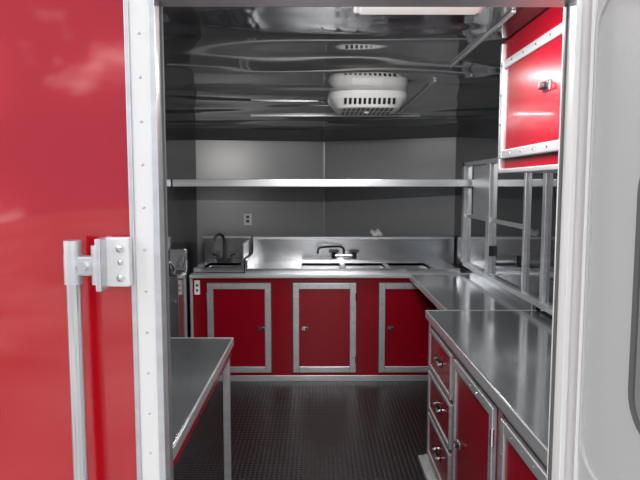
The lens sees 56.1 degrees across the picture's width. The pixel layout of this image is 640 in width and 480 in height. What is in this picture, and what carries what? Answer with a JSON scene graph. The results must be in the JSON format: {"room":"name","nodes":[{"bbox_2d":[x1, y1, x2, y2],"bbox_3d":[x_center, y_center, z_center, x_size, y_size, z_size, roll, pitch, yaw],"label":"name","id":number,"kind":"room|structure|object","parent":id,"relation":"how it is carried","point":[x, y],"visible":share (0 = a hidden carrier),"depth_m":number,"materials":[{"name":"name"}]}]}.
{"room":"food truck kitchen","nodes":[
{"label":"food truck kitchen","id":0,"kind":"room"},
{"bbox_2d":[0,0,136,479],"bbox_3d":[0.040,0.493,1.323,2.631,2.512,0.041,0,5,0],"label":"wall","id":1,"kind":"structure","parent":0,"point":[64,156],"depth_m":1.25,"materials":[{"name":"red metal"}]},
{"bbox_2d":[63,236,132,479],"bbox_3d":[-0.455,0.505,1.262,0.136,1.026,0.076,0,5,0],"label":"handle","id":2,"kind":"object","parent":1,"relation":"attached to","point":[109,264],"visible":1,"depth_m":1.21,"materials":[{"name":"silver metal"}]},
{"bbox_2d":[123,0,592,479],"bbox_3d":[0.082,0.498,1.316,0.948,2.134,0.067,0,5,0],"label":"door frame","id":3,"kind":"structure","parent":1,"relation":"in","point":[143,19],"depth_m":1.25,"materials":[{"name":"silver metal"}]},
{"bbox_2d":[573,0,639,479],"bbox_3d":[0.614,0.538,0.880,0.099,2.024,0.826,-1,5,-11],"label":"entry door","id":4,"kind":"structure","parent":3,"relation":"attached to","point":[607,430],"depth_m":1.15,"materials":[{"name":"grey metal"}]},
{"bbox_2d":[165,117,197,337],"bbox_3d":[-1.242,0.218,3.665,0.055,2.171,4.687,0,5,0],"label":"wall","id":5,"kind":"structure","parent":0,"point":[180,141],"depth_m":5.34,"materials":[{"name":"grey metal"}]},
{"bbox_2d":[173,381,427,479],"bbox_3d":[0.027,1.325,3.891,2.576,0.074,5.005,0,5,0],"label":"floor","id":6,"kind":"structure","parent":0,"point":[281,430],"depth_m":3.99,"materials":[{"name":"black rubber"}]},
{"bbox_2d":[169,249,187,337],"bbox_3d":[-1.148,0.648,4.719,0.133,1.122,0.424,0,5,0],"label":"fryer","id":7,"kind":"object","parent":6,"relation":"on","point":[178,313],"visible":0.49,"depth_m":4.70,"materials":[{"name":"silver metal"}]},
{"bbox_2d":[170,337,233,479],"bbox_3d":[-0.834,1.022,2.366,0.737,0.809,1.903,0,5,0],"label":"work table","id":8,"kind":"object","parent":6,"relation":"on","point":[197,364],"visible":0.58,"depth_m":2.74,"materials":[{"name":"silver metal"}]},
{"bbox_2d":[190,271,460,381],"bbox_3d":[0.082,0.719,5.304,2.314,0.874,0.701,0,5,0],"label":"base cabinet","id":9,"kind":"object","parent":6,"relation":"on","point":[282,329],"visible":0.69,"depth_m":4.98,"materials":[{"name":"red metal"}]},
{"bbox_2d":[189,273,469,277],"bbox_3d":[0.090,0.295,4.963,2.328,0.031,0.092,0,5,0],"label":"countertop","id":10,"kind":"structure","parent":9,"relation":"on","point":[192,275],"depth_m":4.92,"materials":[{"name":"metal"}]},
{"bbox_2d":[193,233,251,272],"bbox_3d":[-0.854,0.098,5.294,0.442,0.300,0.561,0,5,0],"label":"sink","id":11,"kind":"object","parent":10,"relation":"in","point":[222,254],"visible":0.93,"depth_m":5.51,"materials":[{"name":"silver metal"}]},
{"bbox_2d":[245,236,459,272],"bbox_3d":[0.309,0.132,5.324,1.877,0.282,0.649,0,5,0],"label":"sink","id":12,"kind":"object","parent":10,"relation":"in","point":[270,254],"visible":1,"depth_m":5.57,"materials":[{"name":"silver metal"}]},
{"bbox_2d":[369,228,382,235],"bbox_3d":[0.523,-0.073,5.587,0.132,0.075,0.076,0,5,0],"label":"paper towel","id":13,"kind":"object","parent":12,"relation":"on","point":[377,232],"visible":1,"depth_m":5.56,"materials":[{"name":"white paper"}]},
{"bbox_2d":[409,270,535,309],"bbox_3d":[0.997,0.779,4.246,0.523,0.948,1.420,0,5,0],"label":"countertop","id":14,"kind":"structure","parent":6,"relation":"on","point":[473,291],"depth_m":4.07,"materials":[{"name":"silver metal"}]},
{"bbox_2d":[418,322,546,479],"bbox_3d":[0.929,0.978,2.487,0.676,0.874,2.134,0,5,0],"label":"base cabinet","id":15,"kind":"object","parent":6,"relation":"on","point":[469,437],"visible":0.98,"depth_m":2.63,"materials":[{"name":"red metal"}]},
{"bbox_2d":[425,310,551,464],"bbox_3d":[0.943,0.526,2.440,0.649,0.043,2.123,0,5,0],"label":"countertop","id":16,"kind":"structure","parent":15,"relation":"on","point":[508,352],"depth_m":2.55,"materials":[{"name":"silver metal"}]},
{"bbox_2d":[196,137,455,265],"bbox_3d":[0.042,-0.001,6.054,2.620,2.171,0.468,1,5,8],"label":"wall","id":17,"kind":"structure","parent":0,"point":[276,211],"depth_m":6.01,"materials":[{"name":"grey metal"}]},
{"bbox_2d":[244,213,251,224],"bbox_3d":[-0.730,-0.210,6.067,0.083,0.120,0.030,0,5,0],"label":"wall outlet","id":18,"kind":"object","parent":17,"relation":"attached to","point":[247,216],"visible":1,"depth_m":6.05,"materials":[{"name":"white plastic"}]},
{"bbox_2d":[172,179,471,186],"bbox_3d":[0.018,-0.526,5.555,2.475,0.060,1.224,0,5,0],"label":"wall shelf","id":19,"kind":"object","parent":17,"relation":"attached to","point":[175,182],"visible":1,"depth_m":4.95,"materials":[{"name":"metal"}]},
{"bbox_2d":[190,124,462,141],"bbox_3d":[0.047,-1.020,5.793,2.551,0.092,0.685,1,5,8],"label":"trim","id":20,"kind":"structure","parent":17,"relation":"attached to","point":[434,131],"depth_m":5.81,"materials":[{"name":"grey metal"}]},
{"bbox_2d":[163,7,550,129],"bbox_3d":[0.027,-0.911,3.691,2.576,0.074,4.996,0,5,0],"label":"ceiling","id":21,"kind":"structure","parent":0,"point":[224,66],"depth_m":2.65,"materials":[{"name":"grey metal"}]},
{"bbox_2d":[328,90,406,114],"bbox_3d":[0.281,-0.816,3.622,0.469,0.102,0.497,0,5,0],"label":"air conditioner","id":22,"kind":"object","parent":21,"relation":"attached to","point":[344,102],"depth_m":3.42,"materials":[{"name":"white plastic"}]},
{"bbox_2d":[251,10,515,116],"bbox_3d":[0.126,-0.824,3.214,1.297,0.012,2.778,0,5,0],"label":"conduit","id":23,"kind":"object","parent":21,"relation":"attached to","point":[512,12],"depth_m":3.56,"materials":[{"name":"silver metal"}]},
{"bbox_2d":[354,7,485,14],"bbox_3d":[0.295,-0.684,1.754,0.386,0.023,0.120,0,5,0],"label":"ceiling light","id":24,"kind":"object","parent":21,"relation":"attached to","point":[362,10],"depth_m":1.77,"materials":[{"name":"white plastic"}]},
{"bbox_2d":[453,109,552,318],"bbox_3d":[1.298,0.234,3.495,0.055,2.171,4.319,0,5,0],"label":"wall","id":25,"kind":"structure","parent":0,"point":[477,139],"depth_m":5.00,"materials":[{"name":"grey metal"}]},
{"bbox_2d":[460,158,557,315],"bbox_3d":[1.247,-0.121,4.060,0.040,0.879,2.245,0,5,0],"label":"window","id":26,"kind":"structure","parent":25,"relation":"in","point":[508,220],"depth_m":3.93,"materials":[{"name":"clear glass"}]},
{"bbox_2d":[497,7,563,172],"bbox_3d":[0.961,-0.451,1.782,0.618,0.485,0.992,0,5,0],"label":"upper cabinet","id":27,"kind":"object","parent":25,"relation":"attached to","point":[531,59],"visible":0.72,"depth_m":1.93,"materials":[{"name":"red metal"}]}
]}

